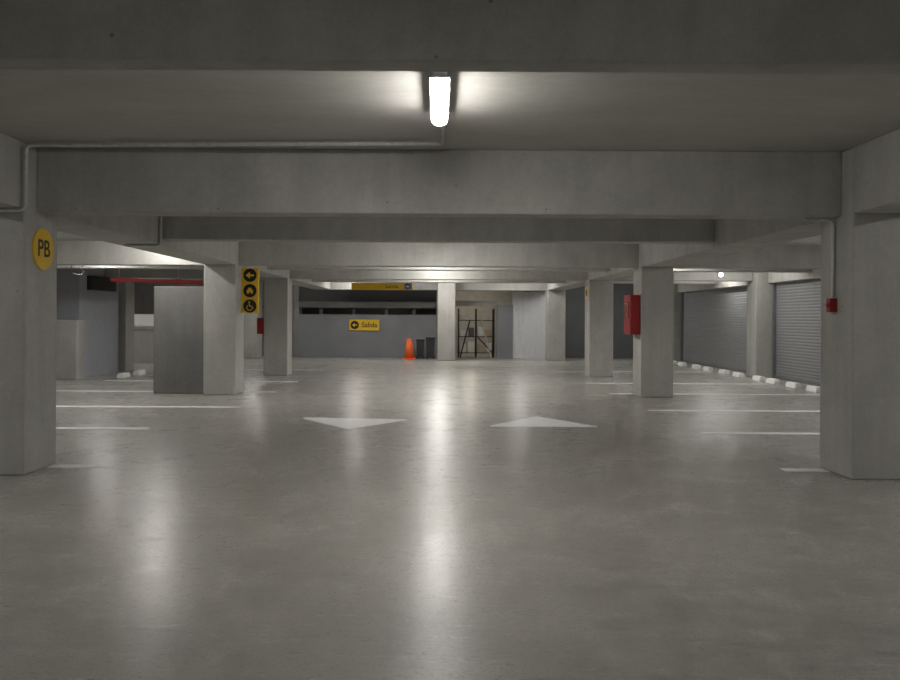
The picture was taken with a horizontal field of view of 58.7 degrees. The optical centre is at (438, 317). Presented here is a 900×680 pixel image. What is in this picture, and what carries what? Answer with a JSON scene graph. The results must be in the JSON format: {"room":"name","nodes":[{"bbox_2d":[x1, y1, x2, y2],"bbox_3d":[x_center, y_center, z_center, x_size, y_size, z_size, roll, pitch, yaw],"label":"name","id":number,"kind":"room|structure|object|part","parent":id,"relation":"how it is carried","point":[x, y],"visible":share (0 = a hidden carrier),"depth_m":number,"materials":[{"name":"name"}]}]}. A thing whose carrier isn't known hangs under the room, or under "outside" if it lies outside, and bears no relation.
{"room":"parking garage","nodes":[
{"label":"parking garage","id":0,"kind":"room"},
{"bbox_2d":[57,269,118,376],"bbox_3d":[-9.150,-0.108,19.850,1.500,3.020,2.300,0,0,0],"label":"wall","id":1,"kind":"structure","parent":0,"point":[99,310],"depth_m":19.47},
{"bbox_2d":[87,276,115,291],"bbox_3d":[-8.338,-0.844,19.850,0.115,0.340,1.500,0,0,0],"label":"air vent","id":2,"kind":"object","parent":1,"relation":"in","point":[96,283],"visible":0.87,"depth_m":19.63,"materials":[{"name":"black metal"}]},
{"bbox_2d":[118,282,134,370],"bbox_3d":[-8.520,-0.105,21.400,0.550,3.020,0.600,0,0,0],"label":"wall column","id":3,"kind":"structure","parent":0,"point":[126,289],"depth_m":21.14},
{"bbox_2d":[153,286,203,393],"bbox_3d":[-4.862,0.414,15.225,1.000,2.020,0.350,0,0,0],"label":"wall","id":4,"kind":"structure","parent":0,"point":[178,310],"depth_m":15.05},
{"bbox_2d":[134,282,301,355],"bbox_3d":[-8.975,-0.107,30.100,7.650,3.020,0.200,0,0,0],"label":"wall","id":5,"kind":"structure","parent":0,"point":[143,292],"depth_m":30.00,"materials":[{"name":"concrete"}]},
{"bbox_2d":[298,314,435,357],"bbox_3d":[-2.588,0.656,29.100,5.010,1.560,0.200,0,0,0],"label":"wall","id":6,"kind":"structure","parent":0,"point":[319,335],"depth_m":29.00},
{"bbox_2d":[349,319,378,330],"bbox_3d":[-2.691,0.256,28.976,1.100,0.400,0.049,0,0,0],"label":"exit sign","id":7,"kind":"object","parent":6,"relation":"attached to","point":[354,325],"visible":1,"depth_m":28.96,"materials":[{"name":"yellow paint"}]},
{"bbox_2d":[299,301,435,307],"bbox_3d":[-2.587,-0.479,29.190,4.980,0.230,0.280,0,0,0],"label":"beam","id":8,"kind":"structure","parent":0,"point":[302,304],"depth_m":29.05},
{"bbox_2d":[300,286,435,301],"bbox_3d":[-2.589,-1.089,29.425,4.990,0.990,0.150,0,0,0],"label":"wall","id":9,"kind":"structure","parent":0,"point":[306,294],"depth_m":29.35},
{"bbox_2d":[302,291,540,314],"bbox_3d":[-2.175,-0.071,35.900,21.250,3.020,0.200,0,0,0],"label":"wall","id":10,"kind":"structure","parent":0,"point":[359,311],"depth_m":35.80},
{"bbox_2d":[0,352,899,679],"bbox_3d":[-2.158,1.514,15.000,21.700,0.150,42.000,0,0,0],"label":"floor","id":11,"kind":"structure","parent":0,"point":[257,540],"depth_m":5.36,"materials":[{"name":"concrete"}]},
{"bbox_2d":[0,143,56,474],"bbox_3d":[-4.050,-0.081,7.560,0.600,3.020,0.620,0,0,0],"label":"concrete column","id":12,"kind":"structure","parent":11,"relation":"on","point":[28,293],"depth_m":7.29,"materials":[{"name":"concrete"}]},
{"bbox_2d":[32,229,53,269],"bbox_3d":[-3.738,-0.650,7.565,0.017,0.390,0.390,0,0,0],"label":"sign","id":13,"kind":"object","parent":12,"relation":"attached to","point":[42,243],"visible":1,"depth_m":7.54,"materials":[{"name":"yellow paint"}]},
{"bbox_2d":[56,320,84,379],"bbox_3d":[-9.064,0.723,18.400,1.680,1.360,0.400,0,0,0],"label":"concrete pier","id":14,"kind":"object","parent":11,"relation":"on","point":[70,334],"visible":0.44,"depth_m":18.20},
{"bbox_2d":[45,464,115,467],"bbox_3d":[-3.447,1.431,7.720,0.620,0.003,0.150,0,0,0],"label":"parking line","id":15,"kind":"object","parent":11,"relation":"on","point":[53,465],"visible":1,"depth_m":7.70,"materials":[{"name":"white paint"}]},
{"bbox_2d":[56,427,147,428],"bbox_3d":[-5.633,1.419,10.350,3.750,0.003,0.150,0,0,0],"label":"parking line","id":16,"kind":"object","parent":11,"relation":"on","point":[56,427],"visible":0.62,"depth_m":10.33,"materials":[{"name":"white paint"}]},
{"bbox_2d":[117,372,129,377],"bbox_3d":[-7.457,1.356,18.950,0.165,0.110,0.460,0,0,0],"label":"wheel stop","id":17,"kind":"object","parent":11,"relation":"on","point":[125,374],"visible":1,"depth_m":18.78,"materials":[{"name":"white paint"}]},
{"bbox_2d":[133,370,145,374],"bbox_3d":[-7.457,1.356,19.950,0.165,0.110,0.460,0,0,0],"label":"wheel stop","id":18,"kind":"object","parent":11,"relation":"on","point":[137,372],"visible":1,"depth_m":19.81,"materials":[{"name":"white paint"}]},
{"bbox_2d":[134,314,153,362],"bbox_3d":[-9.704,0.639,24.950,3.600,1.520,0.380,0,0,0],"label":"parapet","id":19,"kind":"object","parent":11,"relation":"on","point":[143,323],"visible":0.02,"depth_m":24.90,"materials":[{"name":"concrete"}]},
{"bbox_2d":[56,406,240,407],"bbox_3d":[-5.332,1.421,12.850,4.350,0.003,0.150,0,0,0],"label":"parking line","id":20,"kind":"object","parent":11,"relation":"on","point":[56,406],"visible":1,"depth_m":12.84,"materials":[{"name":"white paint"}]},
{"bbox_2d":[56,390,275,391],"bbox_3d":[-5.332,1.421,15.500,4.350,0.003,0.150,0,0,0],"label":"parking line","id":21,"kind":"object","parent":11,"relation":"on","point":[56,390],"visible":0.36,"depth_m":15.54,"materials":[{"name":"white paint"}]},
{"bbox_2d":[105,380,298,381],"bbox_3d":[-5.332,1.421,18.000,4.350,0.003,0.150,0,0,0],"label":"parking line","id":22,"kind":"object","parent":11,"relation":"on","point":[105,380],"visible":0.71,"depth_m":18.01,"materials":[{"name":"white paint"}]},
{"bbox_2d":[203,242,243,394],"bbox_3d":[-4.050,-0.081,15.110,0.600,3.020,0.620,0,0,0],"label":"concrete column","id":23,"kind":"structure","parent":11,"relation":"on","point":[223,348],"depth_m":14.80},
{"bbox_2d":[239,268,258,312],"bbox_3d":[-3.562,-0.514,15.070,0.370,0.850,0.080,0,0,0],"label":"sign","id":24,"kind":"object","parent":23,"relation":"attached to","point":[249,302],"visible":1,"depth_m":15.04,"materials":[{"name":"metal"}]},
{"bbox_2d":[244,282,261,357],"bbox_3d":[-6.600,-0.095,28.300,0.600,3.020,0.620,0,0,0],"label":"concrete column","id":25,"kind":"structure","parent":11,"relation":"on","point":[252,340],"depth_m":27.99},
{"bbox_2d":[263,270,291,374],"bbox_3d":[-4.050,-0.081,20.210,0.600,3.020,0.620,0,0,0],"label":"concrete column","id":26,"kind":"structure","parent":11,"relation":"on","point":[277,291],"depth_m":19.90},
{"bbox_2d":[257,317,263,333],"bbox_3d":[-4.434,0.182,20.181,0.195,0.430,0.538,0,0,0],"label":"cabinet","id":27,"kind":"object","parent":26,"relation":"attached to","point":[260,321],"visible":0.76,"depth_m":19.93,"materials":[{"name":"red metal"}]},
{"bbox_2d":[293,285,299,356],"bbox_3d":[-5.200,-0.087,29.385,0.200,3.020,0.330,0,0,0],"label":"concrete post","id":28,"kind":"object","parent":11,"relation":"on","point":[296,310],"visible":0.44,"depth_m":29.22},
{"bbox_2d":[302,417,406,429],"bbox_3d":[-1.198,1.442,10.950,1.500,0.004,1.200,0,0,0],"label":"floor arrow","id":29,"kind":"object","parent":11,"relation":"on","point":[345,423],"depth_m":11.12,"materials":[{"name":"white paint"}]},
{"bbox_2d":[403,339,415,358],"bbox_3d":[-1.026,1.085,28.100,0.440,0.720,0.440,0,0,0],"label":"traffic cone","id":30,"kind":"object","parent":11,"relation":"on","point":[409,353],"visible":1,"depth_m":27.98,"materials":[{"name":"orange plastic"}]},
{"bbox_2d":[416,339,424,358],"bbox_3d":[-0.646,1.102,28.410,0.320,0.690,0.360,0,0,0],"label":"bin","id":31,"kind":"object","parent":11,"relation":"on","point":[419,342],"visible":1,"depth_m":28.28,"materials":[{"name":"grey plastic"}]},
{"bbox_2d":[425,337,435,358],"bbox_3d":[-0.286,1.063,28.410,0.360,0.770,0.400,0,0,0],"label":"bin","id":32,"kind":"object","parent":11,"relation":"on","point":[430,341],"visible":1,"depth_m":28.25,"materials":[{"name":"grey plastic"}]},
{"bbox_2d":[437,283,454,360],"bbox_3d":[0.270,-0.059,27.500,0.600,3.020,0.620,0,0,0],"label":"concrete column","id":33,"kind":"structure","parent":11,"relation":"on","point":[446,291],"depth_m":27.19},
{"bbox_2d":[460,321,469,357],"bbox_3d":[0.971,0.780,29.480,0.418,1.363,0.048,0,0,-19],"label":"metal pole","id":34,"kind":"object","parent":11,"relation":"on","point":[469,321],"visible":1,"depth_m":29.46,"materials":[{"name":"black metal"}]},
{"bbox_2d":[457,309,494,357],"bbox_3d":[1.397,0.557,29.880,1.360,1.800,0.681,0,0,0],"label":"storage rack","id":35,"kind":"object","parent":11,"relation":"on","point":[493,310],"visible":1,"depth_m":29.58,"materials":[{"name":"black metal"}]},
{"bbox_2d":[460,329,465,335],"bbox_3d":[0.917,0.547,29.810,0.230,0.255,0.390,0,0,0],"label":"storage box","id":36,"kind":"object","parent":35,"relation":"on","point":[462,331],"visible":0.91,"depth_m":29.62,"materials":[{"name":"plastic"}]},
{"bbox_2d":[460,344,465,351],"bbox_3d":[0.904,1.117,29.810,0.230,0.315,0.390,0,0,0],"label":"storage box","id":37,"kind":"object","parent":35,"relation":"on","point":[461,345],"visible":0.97,"depth_m":29.62,"materials":[{"name":"plastic"}]},
{"bbox_2d":[461,316,469,319],"bbox_3d":[1.000,-0.002,29.810,0.310,0.155,0.390,0,0,0],"label":"storage box","id":38,"kind":"object","parent":35,"relation":"on","point":[462,317],"visible":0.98,"depth_m":29.62,"materials":[{"name":"cardboard"}]},
{"bbox_2d":[468,328,473,335],"bbox_3d":[1.217,0.519,29.810,0.210,0.315,0.390,0,0,0],"label":"storage box","id":39,"kind":"object","parent":35,"relation":"on","point":[470,330],"visible":0.94,"depth_m":29.62,"materials":[{"name":"plastic"}]},
{"bbox_2d":[468,341,474,351],"bbox_3d":[1.214,1.069,29.810,0.250,0.415,0.390,0,0,0],"label":"storage box","id":40,"kind":"object","parent":35,"relation":"on","point":[471,344],"visible":0.97,"depth_m":29.62,"materials":[{"name":"plastic"}]},
{"bbox_2d":[457,336,494,336],"bbox_3d":[1.396,0.692,29.900,1.360,0.030,0.640,0,0,0],"label":"shelf","id":41,"kind":"object","parent":35,"relation":"attached to","point":[457,336],"depth_m":29.58,"materials":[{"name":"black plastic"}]},
{"bbox_2d":[459,320,494,320],"bbox_3d":[1.399,0.092,29.900,1.360,0.030,0.640,0,0,0],"label":"shelf","id":42,"kind":"object","parent":35,"relation":"attached to","point":[459,320],"depth_m":29.58,"materials":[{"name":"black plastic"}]},
{"bbox_2d":[478,327,483,335],"bbox_3d":[1.577,0.501,29.810,0.230,0.355,0.390,0,0,0],"label":"storage box","id":43,"kind":"object","parent":35,"relation":"on","point":[480,329],"visible":0.83,"depth_m":29.62,"materials":[{"name":"cardboard"}]},
{"bbox_2d":[478,346,483,352],"bbox_3d":[1.574,1.161,29.810,0.230,0.235,0.390,0,0,0],"label":"cardboard box","id":44,"kind":"object","parent":35,"relation":"on","point":[480,348],"visible":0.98,"depth_m":29.62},
{"bbox_2d":[485,343,490,352],"bbox_3d":[1.854,1.102,29.810,0.210,0.355,0.390,0,0,0],"label":"storage box","id":45,"kind":"object","parent":35,"relation":"on","point":[489,344],"visible":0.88,"depth_m":29.62,"materials":[{"name":"cardboard"}]},
{"bbox_2d":[485,330,490,335],"bbox_3d":[1.857,0.572,29.810,0.210,0.215,0.390,0,0,0],"label":"cardboard box","id":46,"kind":"object","parent":35,"relation":"on","point":[488,332],"visible":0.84,"depth_m":29.62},
{"bbox_2d":[480,317,491,357],"bbox_3d":[1.746,0.709,29.480,0.466,1.513,0.048,0,0,17],"label":"wooden pole","id":47,"kind":"object","parent":11,"relation":"on","point":[480,317],"visible":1,"depth_m":29.46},
{"bbox_2d":[490,416,596,426],"bbox_3d":[1.412,1.455,11.275,1.440,0.004,1.150,0,0,0],"label":"floor arrow","id":48,"kind":"object","parent":11,"relation":"on","point":[535,421],"depth_m":11.01,"materials":[{"name":"white paint"}]},
{"bbox_2d":[545,283,565,360],"bbox_3d":[4.050,-0.039,27.710,0.600,3.020,0.620,0,0,0],"label":"concrete column","id":49,"kind":"structure","parent":11,"relation":"on","point":[555,299],"depth_m":27.40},
{"bbox_2d":[561,371,631,371],"bbox_3d":[5.412,1.477,22.000,4.160,0.003,0.110,0,0,0],"label":"parking line","id":50,"kind":"object","parent":11,"relation":"on","point":[561,371],"visible":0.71,"depth_m":21.95,"materials":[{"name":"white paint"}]},
{"bbox_2d":[585,272,612,376],"bbox_3d":[4.050,-0.039,20.210,0.600,3.020,0.620,0,0,0],"label":"concrete column","id":51,"kind":"structure","parent":11,"relation":"on","point":[599,303],"depth_m":19.90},
{"bbox_2d":[585,287,587,298],"bbox_3d":[3.743,-0.630,20.200,0.020,0.300,0.300,0,0,0],"label":"sign","id":52,"kind":"object","parent":51,"relation":"attached to","point":[586,293],"visible":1,"depth_m":20.18,"materials":[{"name":"yellow paint"}]},
{"bbox_2d":[602,383,702,383],"bbox_3d":[5.412,1.477,18.000,4.160,0.003,0.110,0,0,0],"label":"parking line","id":53,"kind":"object","parent":11,"relation":"on","point":[602,383],"visible":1,"depth_m":17.95,"materials":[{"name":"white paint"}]},
{"bbox_2d":[633,244,673,397],"bbox_3d":[4.050,-0.039,15.110,0.600,3.020,0.620,0,0,0],"label":"concrete column","id":54,"kind":"structure","parent":11,"relation":"on","point":[653,348],"depth_m":14.80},
{"bbox_2d":[624,295,639,334],"bbox_3d":[3.649,-0.061,15.096,0.202,0.740,0.568,0,0,0],"label":"cabinet","id":55,"kind":"object","parent":54,"relation":"attached to","point":[631,302],"visible":1,"depth_m":14.84,"materials":[{"name":"red metal"}]},
{"bbox_3d":[3.655,-0.061,14.842,0.150,0.680,0.015,0,0,0],"label":"door","id":56,"kind":"part","parent":55,"relation":"part of","materials":[{"name":"red metal"}]},
{"bbox_2d":[677,362,686,365],"bbox_3d":[7.613,1.435,25.000,0.165,0.110,0.460,0,0,0],"label":"wheel stop","id":57,"kind":"object","parent":11,"relation":"on","point":[679,363],"visible":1,"depth_m":24.81,"materials":[{"name":"white paint"}]},
{"bbox_2d":[691,364,701,368],"bbox_3d":[7.613,1.435,23.600,0.165,0.110,0.460,0,0,0],"label":"wheel stop","id":58,"kind":"object","parent":11,"relation":"on","point":[695,366],"visible":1,"depth_m":23.39,"materials":[{"name":"white paint"}]},
{"bbox_2d":[703,366,712,370],"bbox_3d":[7.613,1.435,22.600,0.165,0.110,0.460,0,0,0],"label":"wheel stop","id":59,"kind":"object","parent":11,"relation":"on","point":[705,368],"visible":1,"depth_m":22.43,"materials":[{"name":"white paint"}]},
{"bbox_2d":[610,393,819,394],"bbox_3d":[5.412,1.477,15.500,4.160,0.003,0.110,0,0,0],"label":"parking line","id":60,"kind":"object","parent":11,"relation":"on","point":[610,393],"visible":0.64,"depth_m":15.49,"materials":[{"name":"white paint"}]},
{"bbox_2d":[719,369,729,374],"bbox_3d":[7.613,1.435,21.300,0.165,0.110,0.460,0,0,0],"label":"wheel stop","id":61,"kind":"object","parent":11,"relation":"on","point":[721,371],"visible":1,"depth_m":21.09,"materials":[{"name":"white paint"}]},
{"bbox_2d":[649,410,819,411],"bbox_3d":[5.412,1.477,12.700,4.160,0.003,0.150,0,0,0],"label":"parking line","id":62,"kind":"object","parent":11,"relation":"on","point":[649,410],"visible":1,"depth_m":12.69,"materials":[{"name":"white paint"}]},
{"bbox_2d":[732,372,744,376],"bbox_3d":[7.613,1.435,20.300,0.165,0.110,0.460,0,0,0],"label":"wheel stop","id":63,"kind":"object","parent":11,"relation":"on","point":[736,374],"visible":1,"depth_m":20.16,"materials":[{"name":"white paint"}]},
{"bbox_2d":[752,375,765,380],"bbox_3d":[7.613,1.435,19.000,0.165,0.110,0.460,0,0,0],"label":"wheel stop","id":64,"kind":"object","parent":11,"relation":"on","point":[755,377],"visible":0.99,"depth_m":18.87,"materials":[{"name":"white paint"}]},
{"bbox_2d":[699,432,819,434],"bbox_3d":[5.412,1.477,10.200,4.160,0.003,0.150,0,0,0],"label":"parking line","id":65,"kind":"object","parent":11,"relation":"on","point":[699,432],"visible":0.56,"depth_m":10.19,"materials":[{"name":"white paint"}]},
{"bbox_2d":[766,378,780,383],"bbox_3d":[7.613,1.435,18.200,0.165,0.110,0.460,0,0,0],"label":"wheel stop","id":66,"kind":"object","parent":11,"relation":"on","point":[768,380],"visible":1,"depth_m":18.06,"materials":[{"name":"white paint"}]},
{"bbox_2d":[785,382,801,387],"bbox_3d":[7.613,1.435,17.150,0.165,0.110,0.460,0,0,0],"label":"wheel stop","id":67,"kind":"object","parent":11,"relation":"on","point":[788,384],"visible":1,"depth_m":17.02,"materials":[{"name":"white paint"}]},
{"bbox_2d":[779,468,829,471],"bbox_3d":[3.532,1.467,7.720,0.420,0.003,0.150,0,0,0],"label":"parking line","id":68,"kind":"object","parent":11,"relation":"on","point":[784,469],"visible":1,"depth_m":7.69,"materials":[{"name":"white paint"}]},
{"bbox_2d":[806,385,819,392],"bbox_3d":[7.613,1.435,16.200,0.165,0.110,0.460,0,0,0],"label":"wheel stop","id":69,"kind":"object","parent":11,"relation":"on","point":[811,388],"visible":0.8,"depth_m":16.12,"materials":[{"name":"white paint"}]},
{"bbox_2d":[820,148,899,479],"bbox_3d":[4.050,-0.039,7.560,0.600,3.020,0.620,0,0,0],"label":"concrete column","id":70,"kind":"structure","parent":11,"relation":"on","point":[860,341],"depth_m":7.25,"materials":[{"name":"concrete"}]},
{"bbox_2d":[803,218,834,297],"bbox_3d":[3.598,-0.561,7.560,0.290,0.760,0.032,0,0,0],"label":"conduit","id":71,"kind":"object","parent":70,"relation":"attached to","point":[830,221],"visible":1,"depth_m":7.55,"materials":[{"name":"metal"}]},
{"bbox_2d":[826,298,836,311],"bbox_3d":[3.709,-0.121,7.560,0.083,0.130,0.080,0,0,0],"label":"fire alarm","id":72,"kind":"object","parent":70,"relation":"attached to","point":[831,303],"visible":1,"depth_m":7.52,"materials":[{"name":"red plastic"}]},
{"bbox_2d":[0,69,899,152],"bbox_3d":[-2.141,-1.681,15.000,21.700,0.200,42.000,0,0,0],"label":"ceiling","id":73,"kind":"structure","parent":0,"point":[597,111],"depth_m":6.02,"materials":[{"name":"concrete"}]},
{"bbox_2d":[0,133,24,207],"bbox_3d":[-4.043,-1.291,3.785,0.600,0.600,6.930,0,0,0],"label":"concrete beam","id":74,"kind":"structure","parent":73,"relation":"attached to","point":[11,149],"depth_m":7.03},
{"bbox_2d":[57,231,99,240],"bbox_3d":[-8.568,-1.355,11.020,8.450,0.520,0.300,0,0,0],"label":"concrete beam","id":75,"kind":"structure","parent":73,"relation":"attached to","point":[61,236],"depth_m":10.87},
{"bbox_2d":[57,241,203,265],"bbox_3d":[-8.568,-1.315,15.150,8.450,0.600,0.300,0,0,0],"label":"concrete beam","id":76,"kind":"structure","parent":73,"relation":"attached to","point":[68,252],"depth_m":15.00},
{"bbox_2d":[57,265,203,269],"bbox_3d":[-8.568,-1.355,17.650,8.450,0.520,0.300,0,0,0],"label":"concrete beam","id":77,"kind":"structure","parent":73,"relation":"attached to","point":[58,266],"depth_m":17.50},
{"bbox_2d":[57,216,235,263],"bbox_3d":[-4.043,-1.291,11.335,0.600,0.600,6.930,0,0,0],"label":"concrete beam","id":78,"kind":"structure","parent":73,"relation":"attached to","point":[120,230],"depth_m":10.24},
{"bbox_2d":[124,216,161,246],"bbox_3d":[-3.945,-1.242,10.700,0.498,0.578,0.034,0,0,0],"label":"conduit","id":79,"kind":"object","parent":78,"relation":"attached to","point":[160,222],"visible":0.91,"depth_m":10.69,"materials":[{"name":"metal"}]},
{"bbox_2d":[110,266,203,283],"bbox_3d":[-5.369,-1.129,15.625,1.968,0.938,0.118,0,0,-7],"label":"pipe","id":80,"kind":"object","parent":73,"relation":"hanging from","point":[119,279],"visible":0.71,"depth_m":15.58,"materials":[{"name":"metal"}]},
{"bbox_2d":[104,269,263,278],"bbox_3d":[-8.568,-1.315,20.250,8.450,0.600,0.300,0,0,0],"label":"concrete beam","id":81,"kind":"structure","parent":73,"relation":"attached to","point":[109,273],"depth_m":20.10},
{"bbox_2d":[139,278,263,281],"bbox_3d":[-8.568,-1.355,23.750,8.450,0.520,0.300,0,0,0],"label":"concrete beam","id":82,"kind":"structure","parent":73,"relation":"attached to","point":[260,280],"depth_m":23.60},
{"bbox_2d":[0,124,445,211],"bbox_3d":[-2.062,-1.243,7.056,4.586,0.629,0.943,0,0,14],"label":"conduit","id":83,"kind":"object","parent":73,"relation":"attached to","point":[139,144],"visible":0.91,"depth_m":7.09,"materials":[{"name":"metal"}]},
{"bbox_2d":[244,266,287,277],"bbox_3d":[-4.043,-1.291,17.660,0.600,0.600,4.480,0,0,0],"label":"concrete beam","id":84,"kind":"structure","parent":73,"relation":"attached to","point":[264,272],"depth_m":18.38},
{"bbox_2d":[292,279,330,289],"bbox_3d":[-4.043,-1.291,24.320,0.600,0.600,7.600,0,0,0],"label":"concrete beam","id":85,"kind":"structure","parent":73,"relation":"attached to","point":[307,283],"depth_m":24.55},
{"bbox_2d":[352,283,411,289],"bbox_3d":[-1.504,-1.163,21.311,1.620,0.830,0.038,0,0,0],"label":"exit sign","id":86,"kind":"object","parent":73,"relation":"hanging from","point":[355,286],"visible":1,"depth_m":21.30,"materials":[{"name":"metal"}]},
{"bbox_2d":[267,266,609,271],"bbox_3d":[0.007,-1.310,17.650,7.500,0.520,0.300,0,0,0],"label":"concrete beam","id":87,"kind":"structure","parent":73,"relation":"attached to","point":[268,267],"depth_m":17.50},
{"bbox_2d":[331,282,545,290],"bbox_3d":[0.007,-1.270,27.970,7.500,0.600,0.300,0,0,0],"label":"concrete beam","id":88,"kind":"structure","parent":73,"relation":"attached to","point":[334,285],"depth_m":27.82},
{"bbox_2d":[37,148,840,219],"bbox_3d":[0.007,-1.270,7.600,7.500,0.600,0.300,0,0,0],"label":"concrete beam","id":89,"kind":"structure","parent":73,"relation":"attached to","point":[208,182],"depth_m":7.45,"materials":[{"name":"concrete"}]},
{"bbox_2d":[163,216,714,243],"bbox_3d":[0.007,-1.310,11.020,7.500,0.520,0.300,0,0,0],"label":"concrete beam","id":90,"kind":"structure","parent":73,"relation":"attached to","point":[175,228],"depth_m":10.87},
{"bbox_2d":[239,242,638,267],"bbox_3d":[0.007,-1.270,15.150,7.500,0.600,0.300,0,0,0],"label":"concrete beam","id":91,"kind":"structure","parent":73,"relation":"attached to","point":[299,254],"depth_m":15.00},
{"bbox_2d":[290,270,587,280],"bbox_3d":[0.007,-1.270,20.250,7.500,0.600,0.300,0,0,0],"label":"concrete beam","id":92,"kind":"structure","parent":73,"relation":"attached to","point":[294,274],"depth_m":20.10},
{"bbox_2d":[312,279,565,282],"bbox_3d":[0.007,-1.310,23.750,7.500,0.520,0.300,0,0,0],"label":"concrete beam","id":93,"kind":"structure","parent":73,"relation":"attached to","point":[313,280],"depth_m":23.60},
{"bbox_2d":[429,71,450,125],"bbox_3d":[0.008,-1.502,5.480,0.140,0.135,1.100,0,0,0],"label":"ceiling lamp","id":94,"kind":"object","parent":73,"relation":"attached to","point":[439,83],"visible":0.96,"depth_m":5.25,"materials":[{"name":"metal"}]},
{"bbox_2d":[0,0,899,73],"bbox_3d":[0.007,-1.270,3.090,7.500,0.600,0.140,0,0,0],"label":"concrete beam","id":95,"kind":"structure","parent":73,"relation":"attached to","point":[633,36],"depth_m":3.02,"materials":[{"name":"concrete"}]},
{"bbox_2d":[548,281,584,289],"bbox_3d":[4.057,-1.249,23.960,0.600,0.600,6.880,0,0,0],"label":"concrete beam","id":96,"kind":"structure","parent":73,"relation":"attached to","point":[568,285],"depth_m":24.42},
{"bbox_2d":[590,268,633,279],"bbox_3d":[4.057,-1.249,17.660,0.600,0.600,4.480,0,0,0],"label":"concrete beam","id":97,"kind":"structure","parent":73,"relation":"attached to","point":[614,273],"depth_m":17.88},
{"bbox_2d":[613,281,715,283],"bbox_3d":[6.267,-1.277,23.750,3.820,0.520,0.300,0,0,0],"label":"concrete beam","id":98,"kind":"structure","parent":73,"relation":"attached to","point":[614,282],"depth_m":23.60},
{"bbox_2d":[613,272,752,281],"bbox_3d":[6.127,-1.238,20.250,3.540,0.600,0.300,0,0,0],"label":"concrete beam","id":99,"kind":"structure","parent":73,"relation":"attached to","point":[678,276],"depth_m":20.10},
{"bbox_2d":[717,272,723,277],"bbox_3d":[7.076,-1.083,20.050,0.140,0.140,0.100,0,0,0],"label":"lamp","id":100,"kind":"object","parent":99,"relation":"attached to","point":[720,274],"visible":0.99,"depth_m":20.04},
{"bbox_2d":[642,219,820,266],"bbox_3d":[4.057,-1.249,11.335,0.600,0.600,6.930,0,0,0],"label":"concrete beam","id":101,"kind":"structure","parent":73,"relation":"attached to","point":[732,236],"depth_m":10.44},
{"bbox_2d":[674,268,811,272],"bbox_3d":[6.267,-1.277,17.650,3.820,0.520,0.300,0,0,0],"label":"concrete beam","id":102,"kind":"structure","parent":73,"relation":"attached to","point":[675,269],"depth_m":17.50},
{"bbox_2d":[674,244,820,268],"bbox_3d":[6.127,-1.238,15.150,3.540,0.600,0.300,0,0,0],"label":"concrete beam","id":103,"kind":"structure","parent":73,"relation":"attached to","point":[776,256],"depth_m":15.00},
{"bbox_2d":[779,235,820,244],"bbox_3d":[6.267,-1.277,11.020,3.820,0.520,0.300,0,0,0],"label":"concrete beam","id":104,"kind":"structure","parent":73,"relation":"attached to","point":[814,240],"depth_m":10.87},
{"bbox_2d":[853,128,899,212],"bbox_3d":[4.057,-1.249,3.785,0.600,0.600,6.930,0,0,0],"label":"concrete beam","id":105,"kind":"structure","parent":73,"relation":"attached to","point":[877,160],"depth_m":6.86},
{"bbox_2d":[455,301,496,306],"bbox_3d":[1.063,-0.524,29.250,2.120,0.200,0.300,0,0,0],"label":"beam","id":106,"kind":"structure","parent":0,"point":[457,303],"depth_m":29.10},
{"bbox_2d":[436,290,523,352],"bbox_3d":[1.750,-0.051,34.000,3.700,3.020,0.200,0,0,0],"label":"wall","id":107,"kind":"structure","parent":0,"point":[502,297],"depth_m":33.90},
{"bbox_2d":[496,305,512,357],"bbox_3d":[2.408,0.488,29.100,0.580,1.950,0.200,0,0,0],"label":"wall","id":108,"kind":"structure","parent":0,"point":[504,336],"depth_m":29.00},
{"bbox_2d":[512,291,545,359],"bbox_3d":[3.344,0.263,28.655,1.654,2.410,0.387,0,0,44],"label":"wall","id":109,"kind":"structure","parent":0,"point":[529,308],"depth_m":28.81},
{"bbox_2d":[565,284,632,357],"bbox_3d":[6.425,-0.026,29.600,4.050,3.020,0.200,0,0,0],"label":"wall","id":110,"kind":"structure","parent":0,"point":[575,298],"depth_m":29.50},
{"bbox_2d":[673,284,680,361],"bbox_3d":[8.170,-0.017,27.700,0.550,3.020,0.600,0,0,0],"label":"wall column","id":111,"kind":"structure","parent":0,"point":[676,296],"depth_m":27.40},
{"bbox_2d":[678,281,746,292],"bbox_3d":[8.321,-1.196,23.950,0.270,0.660,6.860,0,0,0],"label":"lintel","id":112,"kind":"object","parent":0,"point":[682,288],"visible":0.16,"depth_m":24.25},
{"bbox_2d":[681,286,746,372],"bbox_3d":[8.338,0.314,23.950,0.120,2.360,6.800,0,0,0],"label":"roller shutter","id":113,"kind":"object","parent":112,"relation":"attached to","point":[713,322],"visible":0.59,"depth_m":24.12,"materials":[{"name":"metal"}]},
{"bbox_3d":[8.338,0.314,27.315,0.120,2.360,0.070,0,0,0],"label":"guide rail","id":114,"kind":"part","parent":113,"relation":"part of","materials":[{"name":"metal"}]},
{"bbox_2d":[747,272,771,377],"bbox_3d":[8.170,-0.017,20.200,0.550,3.020,0.600,0,0,0],"label":"wall column","id":115,"kind":"structure","parent":0,"point":[759,291],"depth_m":19.90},
{"bbox_2d":[768,269,820,282],"bbox_3d":[8.321,-1.196,17.650,0.270,0.660,4.460,0,0,0],"label":"lintel","id":116,"kind":"object","parent":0,"point":[816,273],"visible":0.2,"depth_m":18.50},
{"bbox_2d":[772,278,820,385],"bbox_3d":[8.338,0.314,17.650,0.120,2.360,4.400,0,0,0],"label":"roller shutter","id":117,"kind":"object","parent":116,"relation":"attached to","point":[796,305],"visible":0.6,"depth_m":18.66,"materials":[{"name":"metal"}]},
{"bbox_3d":[8.338,0.314,19.815,0.120,2.360,0.070,0,0,0],"label":"guide rail","id":118,"kind":"part","parent":117,"relation":"part of","materials":[{"name":"metal"}]}
]}

